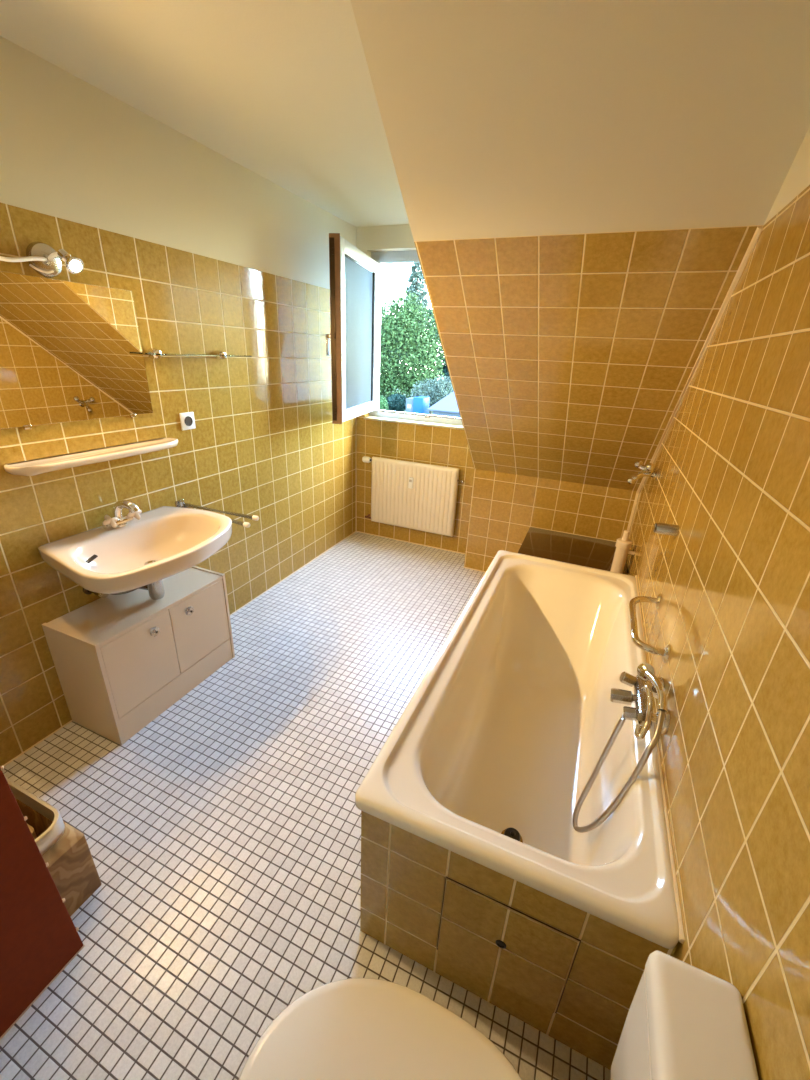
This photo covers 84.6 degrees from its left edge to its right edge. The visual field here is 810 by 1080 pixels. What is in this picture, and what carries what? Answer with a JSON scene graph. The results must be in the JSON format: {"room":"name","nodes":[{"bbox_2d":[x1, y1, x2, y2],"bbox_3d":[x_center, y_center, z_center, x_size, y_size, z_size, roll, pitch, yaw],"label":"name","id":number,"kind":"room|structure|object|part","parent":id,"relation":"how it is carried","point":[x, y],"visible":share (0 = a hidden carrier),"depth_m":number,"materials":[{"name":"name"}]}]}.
{"room":"bathroom","nodes":[
{"label":"bathroom","id":0,"kind":"room"},
{"bbox_2d":[0,36,356,765],"bbox_3d":[-1.256,-0.537,2.085,0.150,2.420,4.240,12,24,20],"label":"wall","id":1,"kind":"structure","parent":0,"point":[213,254],"depth_m":2.05,"materials":[{"name":"yellow tile"}]},
{"bbox_2d":[0,242,83,277],"bbox_3d":[-1.267,-0.922,1.413,0.148,0.108,0.413,12,24,20],"label":"wall lamp","id":2,"kind":"object","parent":1,"relation":"attached to","point":[41,257],"visible":1,"depth_m":1.54,"materials":[{"name":"silver metal"}]},
{"bbox_3d":[-1.292,-0.924,1.419,0.018,0.057,0.298,9,23,14],"label":"lamp arm","id":3,"kind":"part","parent":2,"relation":"part of","materials":[{"name":"white metal"}]},
{"bbox_3d":[-1.225,-0.991,1.555,0.056,0.028,0.017,4,23,3],"label":"lamp arm","id":4,"kind":"part","parent":2,"relation":"part of","materials":[{"name":"white metal"}]},
{"bbox_2d":[57,249,70,261],"bbox_3d":[-1.186,-0.991,1.549,0.038,0.040,0.033,12,24,20],"label":"socket","id":5,"kind":"object","parent":2,"relation":"attached to","point":[63,254],"depth_m":1.54,"materials":[{"name":"silver metal"}]},
{"bbox_3d":[-1.156,-0.960,1.552,0.054,0.055,0.059,12,24,20],"label":"reflector bulb","id":6,"kind":"part","parent":2,"relation":"part of","materials":[{"name":"white glass"}]},
{"bbox_3d":[-1.145,-0.953,1.549,0.025,0.031,0.037,12,24,20],"label":"bulb","id":7,"kind":"part","parent":2,"relation":"part of","materials":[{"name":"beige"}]},
{"bbox_2d":[0,271,152,429],"bbox_3d":[-1.279,-0.707,1.698,0.010,0.506,0.627,12,24,20],"label":"wall mirror","id":8,"kind":"object","parent":1,"relation":"attached to","point":[70,351],"visible":1,"depth_m":1.68,"materials":[{"name":"white mirror"}]},
{"bbox_2d":[4,438,177,475],"bbox_3d":[-1.233,-0.355,1.848,0.124,0.033,0.709,12,24,20],"label":"shelf","id":9,"kind":"object","parent":1,"relation":"attached to","point":[43,465],"visible":1,"depth_m":1.75,"materials":[{"name":"beige ceramic"}]},
{"bbox_2d":[38,506,231,593],"bbox_3d":[-1.071,0.057,1.895,0.544,0.165,0.701,12,24,20],"label":"washbasin","id":10,"kind":"object","parent":1,"relation":"attached to","point":[166,541],"visible":0.98,"depth_m":1.87,"materials":[{"name":"beige ceramic"}]},
{"bbox_2d":[102,500,141,528],"bbox_3d":[-1.228,-0.116,1.928,0.167,0.116,0.114,-18,30,-40],"label":"tap","id":11,"kind":"object","parent":10,"relation":"on","point":[118,520],"visible":1,"depth_m":1.91,"materials":[{"name":"silver metal"}]},
{"bbox_3d":[-1.211,-0.128,1.931,0.120,0.095,0.041,4,23,2],"label":"spout","id":12,"kind":"part","parent":11,"relation":"part of","materials":[{"name":"silver metal"}]},
{"bbox_2d":[179,412,195,429],"bbox_3d":[-1.095,-0.600,2.243,0.013,0.084,0.084,12,24,20],"label":"wall socket","id":13,"kind":"object","parent":1,"relation":"attached to","point":[187,420],"visible":1,"depth_m":2.24,"materials":[{"name":"white plastic"}]},
{"bbox_2d":[145,348,251,359],"bbox_3d":[-0.996,-0.915,2.200,0.104,0.048,0.573,12,24,20],"label":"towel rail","id":14,"kind":"object","parent":1,"relation":"attached to","point":[153,353],"visible":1,"depth_m":2.07,"materials":[{"name":"silver metal"}]},
{"bbox_3d":[-0.995,-0.915,2.199,0.101,0.006,0.573,12,24,20],"label":"glass plate","id":15,"kind":"part","parent":14,"relation":"part of","materials":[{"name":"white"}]},
{"bbox_2d":[175,499,258,527],"bbox_3d":[-0.946,-0.144,2.253,0.452,0.066,0.120,12,24,20],"label":"towel rail","id":16,"kind":"object","parent":1,"relation":"attached to","point":[180,503],"visible":0.7,"depth_m":2.25,"materials":[{"name":"silver metal"}]},
{"bbox_3d":[-0.960,-0.120,2.221,0.399,0.038,0.021,11,24,19],"label":"rod","id":17,"kind":"part","parent":16,"relation":"part of","materials":[{"name":"silver metal"}]},
{"bbox_3d":[-0.948,-0.147,2.262,0.390,0.045,0.021,7,23,11],"label":"rod","id":18,"kind":"part","parent":16,"relation":"part of","materials":[{"name":"silver metal"}]},
{"bbox_2d":[3,531,485,766],"bbox_3d":[-0.239,0.825,2.080,2.247,0.012,4.103,12,24,20],"label":"trim","id":19,"kind":"structure","parent":1,"relation":"attached to","point":[19,755],"depth_m":3.36,"materials":[{"name":"beige tile"}]},
{"bbox_2d":[0,0,408,226],"bbox_3d":[-0.130,-1.469,1.110,2.543,0.150,4.390,12,24,20],"label":"ceiling","id":20,"kind":"structure","parent":0,"point":[283,90],"depth_m":1.51,"materials":[{"name":"beige paint"}]},
{"bbox_2d":[0,532,610,1079],"bbox_3d":[-0.243,0.899,2.104,2.543,0.150,4.390,12,24,20],"label":"floor","id":21,"kind":"structure","parent":0,"point":[223,836],"depth_m":1.54,"materials":[{"name":"tile"}]},
{"bbox_2d":[0,766,84,1039],"bbox_3d":[-1.023,0.753,0.848,0.090,1.020,0.531,12,24,20],"label":"door","id":22,"kind":"structure","parent":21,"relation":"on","point":[39,937],"depth_m":1.10,"materials":[{"name":"red wood"}]},
{"bbox_2d":[5,777,101,916],"bbox_3d":[-1.315,0.943,1.292,0.650,0.301,0.372,12,24,20],"label":"storage bin","id":23,"kind":"object","parent":21,"relation":"on","point":[72,868],"visible":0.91,"depth_m":1.30,"materials":[{"name":"wood"}]},
{"bbox_2d":[27,824,36,839],"bbox_3d":[-1.332,0.901,1.284,0.470,0.146,0.254,12,24,20],"label":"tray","id":24,"kind":"object","parent":23,"relation":"on","point":[31,828],"depth_m":1.29,"materials":[{"name":"brown wood"}]},
{"bbox_2d":[42,566,234,744],"bbox_3d":[-1.184,0.493,2.112,0.349,0.508,0.666,12,24,20],"label":"base cabinet","id":25,"kind":"object","parent":21,"relation":"on","point":[121,661],"visible":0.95,"depth_m":1.92,"materials":[{"name":"laminate"}]},
{"bbox_2d":[83,580,164,599],"bbox_3d":[-1.211,0.175,1.993,0.265,0.158,0.297,12,24,20],"label":"trap","id":26,"kind":"object","parent":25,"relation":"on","point":[156,591],"visible":0.23,"depth_m":1.96,"materials":[{"name":"silver metal"}]},
{"bbox_3d":[-1.293,0.230,1.909,0.019,0.036,0.038,12,24,20],"label":"valve knob","id":27,"kind":"part","parent":26,"relation":"part of","materials":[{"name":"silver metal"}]},
{"bbox_3d":[-1.122,0.523,1.907,0.016,0.355,0.309,12,24,20],"label":"door","id":28,"kind":"part","parent":25,"relation":"part of","materials":[{"name":"laminate"}]},
{"bbox_3d":[-1.072,0.389,1.899,0.032,0.042,0.042,12,24,20],"label":"knob","id":29,"kind":"part","parent":25,"relation":"part of","materials":[{"name":"silver metal"}]},
{"bbox_3d":[-1.000,0.327,2.056,0.032,0.042,0.042,12,24,20],"label":"knob","id":30,"kind":"part","parent":25,"relation":"part of","materials":[{"name":"silver metal"}]},
{"bbox_3d":[-0.998,0.415,2.178,0.016,0.355,0.319,12,24,20],"label":"door","id":31,"kind":"part","parent":25,"relation":"part of","materials":[{"name":"laminate"}]},
{"bbox_2d":[238,978,521,1079],"bbox_3d":[-0.032,1.151,0.765,0.547,0.440,0.402,12,24,20],"label":"toilet","id":32,"kind":"object","parent":21,"relation":"on","point":[351,1028],"visible":1,"depth_m":0.80,"materials":[{"name":"beige"}]},
{"bbox_2d":[360,811,675,1069],"bbox_3d":[0.528,0.690,1.808,0.695,0.531,1.694,12,24,20],"label":"tub surround","id":33,"kind":"object","parent":21,"relation":"on","point":[573,975],"visible":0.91,"depth_m":1.07,"materials":[{"name":"tile"}]},
{"bbox_2d":[355,550,678,948],"bbox_3d":[0.523,0.606,1.777,0.717,0.434,1.705,12,24,20],"label":"bathtub","id":34,"kind":"object","parent":33,"relation":"on","point":[490,760],"visible":0.95,"depth_m":1.58,"materials":[{"name":"beige ceramic"}]},
{"bbox_2d":[518,527,627,574],"bbox_3d":[1.045,0.306,2.897,0.641,0.442,0.815,12,24,20],"label":"tiled ledge","id":35,"kind":"object","parent":21,"relation":"on","point":[595,553],"visible":0.33,"depth_m":2.92,"materials":[{"name":"tile"}]},
{"bbox_2d":[610,530,634,573],"bbox_3d":[1.258,0.074,2.556,0.106,0.268,0.082,12,24,20],"label":"pipe stub","id":36,"kind":"object","parent":35,"relation":"on","point":[623,545],"visible":0.98,"depth_m":2.54,"materials":[{"name":"plastic"}]},
{"bbox_2d":[356,224,473,552],"bbox_3d":[0.137,-1.113,3.615,1.135,2.420,0.141,12,24,20],"label":"wall","id":37,"kind":"structure","parent":0,"point":[447,447],"depth_m":3.72,"materials":[{"name":"yellow tile"}]},
{"bbox_2d":[326,233,463,429],"bbox_3d":[0.044,-1.390,3.097,1.053,1.227,0.906,12,24,20],"label":"window","id":38,"kind":"structure","parent":37,"relation":"in","point":[355,276],"depth_m":3.19,"materials":[{"name":"grey plastic"}]},
{"bbox_3d":[-0.491,-1.291,2.908,0.054,0.160,0.030,7,23,11],"label":"handle","id":39,"kind":"part","parent":38,"relation":"part of","materials":[{"name":"silver metal"}]},
{"bbox_3d":[-0.341,-1.458,3.216,0.008,0.948,0.705,7,23,11],"label":"frosted pane","id":40,"kind":"part","parent":38,"relation":"part of","materials":[{"name":"teal"}]},
{"bbox_3d":[-0.349,-1.459,3.218,0.072,1.106,0.835,7,23,11],"label":"sash","id":41,"kind":"part","parent":38,"relation":"part of","materials":[{"name":"grey plastic"}]},
{"bbox_3d":[0.151,-0.948,3.619,1.049,0.018,0.104,12,24,20],"label":"sill","id":42,"kind":"part","parent":38,"relation":"part of","materials":[{"name":"beige"}]},
{"bbox_3d":[0.176,-1.012,3.642,0.905,0.027,0.022,12,24,20],"label":"striker plate","id":43,"kind":"part","parent":38,"relation":"part of","materials":[{"name":"silver metal"}]},
{"bbox_2d":[362,456,464,536],"bbox_3d":[0.049,-0.374,3.804,0.918,0.585,0.105,12,24,20],"label":"radiator","id":44,"kind":"object","parent":37,"relation":"attached to","point":[412,495],"visible":1,"depth_m":3.76,"materials":[{"name":"beige metal"}]},
{"bbox_3d":[-0.332,-0.695,3.844,0.068,0.052,0.052,12,24,20],"label":"thermostat knob","id":45,"kind":"part","parent":44,"relation":"part of","materials":[{"name":"white plastic"}]},
{"bbox_2d":[464,469,636,570],"bbox_3d":[1.028,-0.077,3.303,1.107,0.832,0.120,12,24,20],"label":"wall","id":46,"kind":"structure","parent":0,"point":[504,506],"depth_m":3.21,"materials":[{"name":"tile"}]},
{"bbox_2d":[350,0,809,490],"bbox_3d":[0.689,-0.912,1.948,1.107,1.935,2.095,12,24,20],"label":"sloped ceiling","id":47,"kind":"structure","parent":0,"point":[586,186],"depth_m":1.34,"materials":[{"name":"beige paint"}]},
{"bbox_2d":[626,127,809,1079],"bbox_3d":[0.943,-0.084,1.257,0.150,2.420,4.240,12,24,20],"label":"wall","id":48,"kind":"structure","parent":0,"point":[732,461],"depth_m":0.89,"materials":[{"name":"yellow tile"}]},
{"bbox_2d":[572,663,669,832],"bbox_3d":[0.654,0.633,1.355,0.175,0.523,0.331,12,24,20],"label":"mixer","id":49,"kind":"object","parent":48,"relation":"attached to","point":[645,690],"visible":1,"depth_m":1.28,"materials":[{"name":"silver metal"}]},
{"bbox_3d":[0.667,0.478,1.350,0.084,0.049,0.043,12,24,20],"label":"knob","id":50,"kind":"part","parent":49,"relation":"part of","materials":[{"name":"silver metal"}]},
{"bbox_3d":[0.710,0.441,1.403,0.058,0.043,0.037,12,24,20],"label":"knob","id":51,"kind":"part","parent":49,"relation":"part of","materials":[{"name":"silver metal"}]},
{"bbox_3d":[0.656,0.503,1.285,0.052,0.041,0.037,12,24,20],"label":"knob","id":52,"kind":"part","parent":49,"relation":"part of","materials":[{"name":"silver metal"}]},
{"bbox_2d":[627,460,658,483],"bbox_3d":[1.244,-0.348,2.316,0.130,0.132,0.131,22,29,38],"label":"wall hook","id":53,"kind":"object","parent":48,"relation":"attached to","point":[648,470],"visible":1,"depth_m":2.32,"materials":[{"name":"silver metal"}]},
{"bbox_3d":[1.291,-0.344,2.316,0.040,0.060,0.060,12,24,20],"label":"hook plate","id":54,"kind":"part","parent":53,"relation":"part of","materials":[{"name":"silver metal"}]},
{"bbox_2d":[629,594,670,663],"bbox_3d":[0.833,0.282,1.534,0.105,0.078,0.381,12,24,20],"label":"grab bar","id":55,"kind":"object","parent":48,"relation":"attached to","point":[665,653],"visible":1,"depth_m":1.48,"materials":[{"name":"silver metal"}]},
{"bbox_2d":[635,575,684,943],"bbox_3d":[0.864,0.478,1.575,0.014,0.014,1.700,12,24,20],"label":"trim","id":56,"kind":"structure","parent":48,"relation":"attached to","point":[681,931],"depth_m":1.01,"materials":[{"name":"beige"}]},
{"bbox_2d":[653,522,678,535],"bbox_3d":[0.942,-0.040,1.605,0.076,0.041,0.040,12,24,20],"label":"soap dish","id":57,"kind":"object","parent":48,"relation":"attached to","point":[660,528],"depth_m":1.59,"materials":[{"name":"silver metal"}]},
{"bbox_2d":[611,950,758,1079],"bbox_3d":[0.304,0.930,0.563,0.158,0.525,0.453,12,24,20],"label":"toilet cistern","id":58,"kind":"object","parent":48,"relation":"attached to","point":[684,1021],"visible":1,"depth_m":0.60,"materials":[{"name":"beige ceramic"}]},
{"bbox_3d":[0.321,0.857,0.526,0.105,0.273,0.447,12,24,20],"label":"tank","id":59,"kind":"part","parent":58,"relation":"part of","materials":[{"name":"beige ceramic"}]},
{"bbox_2d":[627,226,762,530],"bbox_3d":[1.282,-0.457,2.176,0.024,1.526,1.368,12,24,20],"label":"trim","id":60,"kind":"structure","parent":48,"relation":"attached to","point":[759,229],"depth_m":1.69,"materials":[{"name":"beige"}]},
{"label":"outside","id":61,"kind":"structure","parent":0,"visible":0},
{"bbox_3d":[8.531,-18.683,61.304,150.000,0.300,98.000,12,24,20],"label":"ground","id":62,"kind":"structure","parent":61,"visible":0},
{"bbox_2d":[379,395,388,409],"bbox_3d":[-2.925,-12.966,43.091,2.710,2.439,2.747,12,24,20],"label":"bush","id":63,"kind":"object","parent":62,"relation":"on","point":[383,404],"visible":0.27,"depth_m":42.69,"materials":[{"name":"green plant"}]},
{"bbox_2d":[380,307,399,360],"bbox_3d":[-6.818,-41.609,93.063,16.448,16.024,14.569,12,24,20],"label":"tree","id":64,"kind":"object","parent":62,"relation":"on","point":[381,307],"visible":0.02,"depth_m":89.88,"materials":[{"name":"green plant"}]},
{"bbox_2d":[386,393,405,411],"bbox_3d":[-0.883,-14.496,47.377,2.692,2.145,2.745,12,24,20],"label":"bush","id":65,"kind":"object","parent":62,"relation":"on","point":[396,402],"visible":0.91,"depth_m":46.70,"materials":[{"name":"green plant"}]},
{"bbox_2d":[392,263,429,363],"bbox_3d":[1.741,-37.202,74.565,8.338,22.965,8.474,12,24,20],"label":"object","id":66,"kind":"object","parent":62,"relation":"on","point":[416,275],"visible":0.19,"depth_m":71.98,"materials":[{"name":"green plant"}]},
{"bbox_2d":[379,290,448,399],"bbox_3d":[-0.378,-23.471,55.033,11.383,13.340,11.296,-5,24,-17],"label":"tree","id":67,"kind":"object","parent":62,"relation":"on","point":[401,322],"visible":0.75,"depth_m":52.71,"materials":[{"name":"green plant"}]},
{"bbox_2d":[406,396,429,413],"bbox_3d":[1.140,-12.093,41.344,1.700,2.350,1.800,12,24,20],"label":"hut","id":68,"kind":"object","parent":62,"relation":"on","point":[420,404],"visible":0.56,"depth_m":40.49,"materials":[{"name":"blue"}]},
{"bbox_2d":[410,375,453,414],"bbox_3d":[3.094,-15.123,46.492,5.430,4.122,4.087,12,24,20],"label":"shrub","id":69,"kind":"object","parent":62,"relation":"on","point":[433,390],"visible":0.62,"depth_m":45.52,"materials":[{"name":"green plant"}]},
{"bbox_2d":[423,305,449,388],"bbox_3d":[6.726,-28.631,63.906,9.788,15.866,8.851,12,24,20],"label":"tree","id":70,"kind":"object","parent":62,"relation":"on","point":[445,371],"visible":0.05,"depth_m":63.19,"materials":[{"name":"green plant"}]},
{"bbox_2d":[427,391,460,417],"bbox_3d":[6.099,-11.640,39.602,6.900,3.300,5.000,12,24,20],"label":"outbuilding","id":71,"kind":"structure","parent":62,"relation":"on","point":[447,406],"depth_m":38.57,"materials":[{"name":"grey"}]}
]}

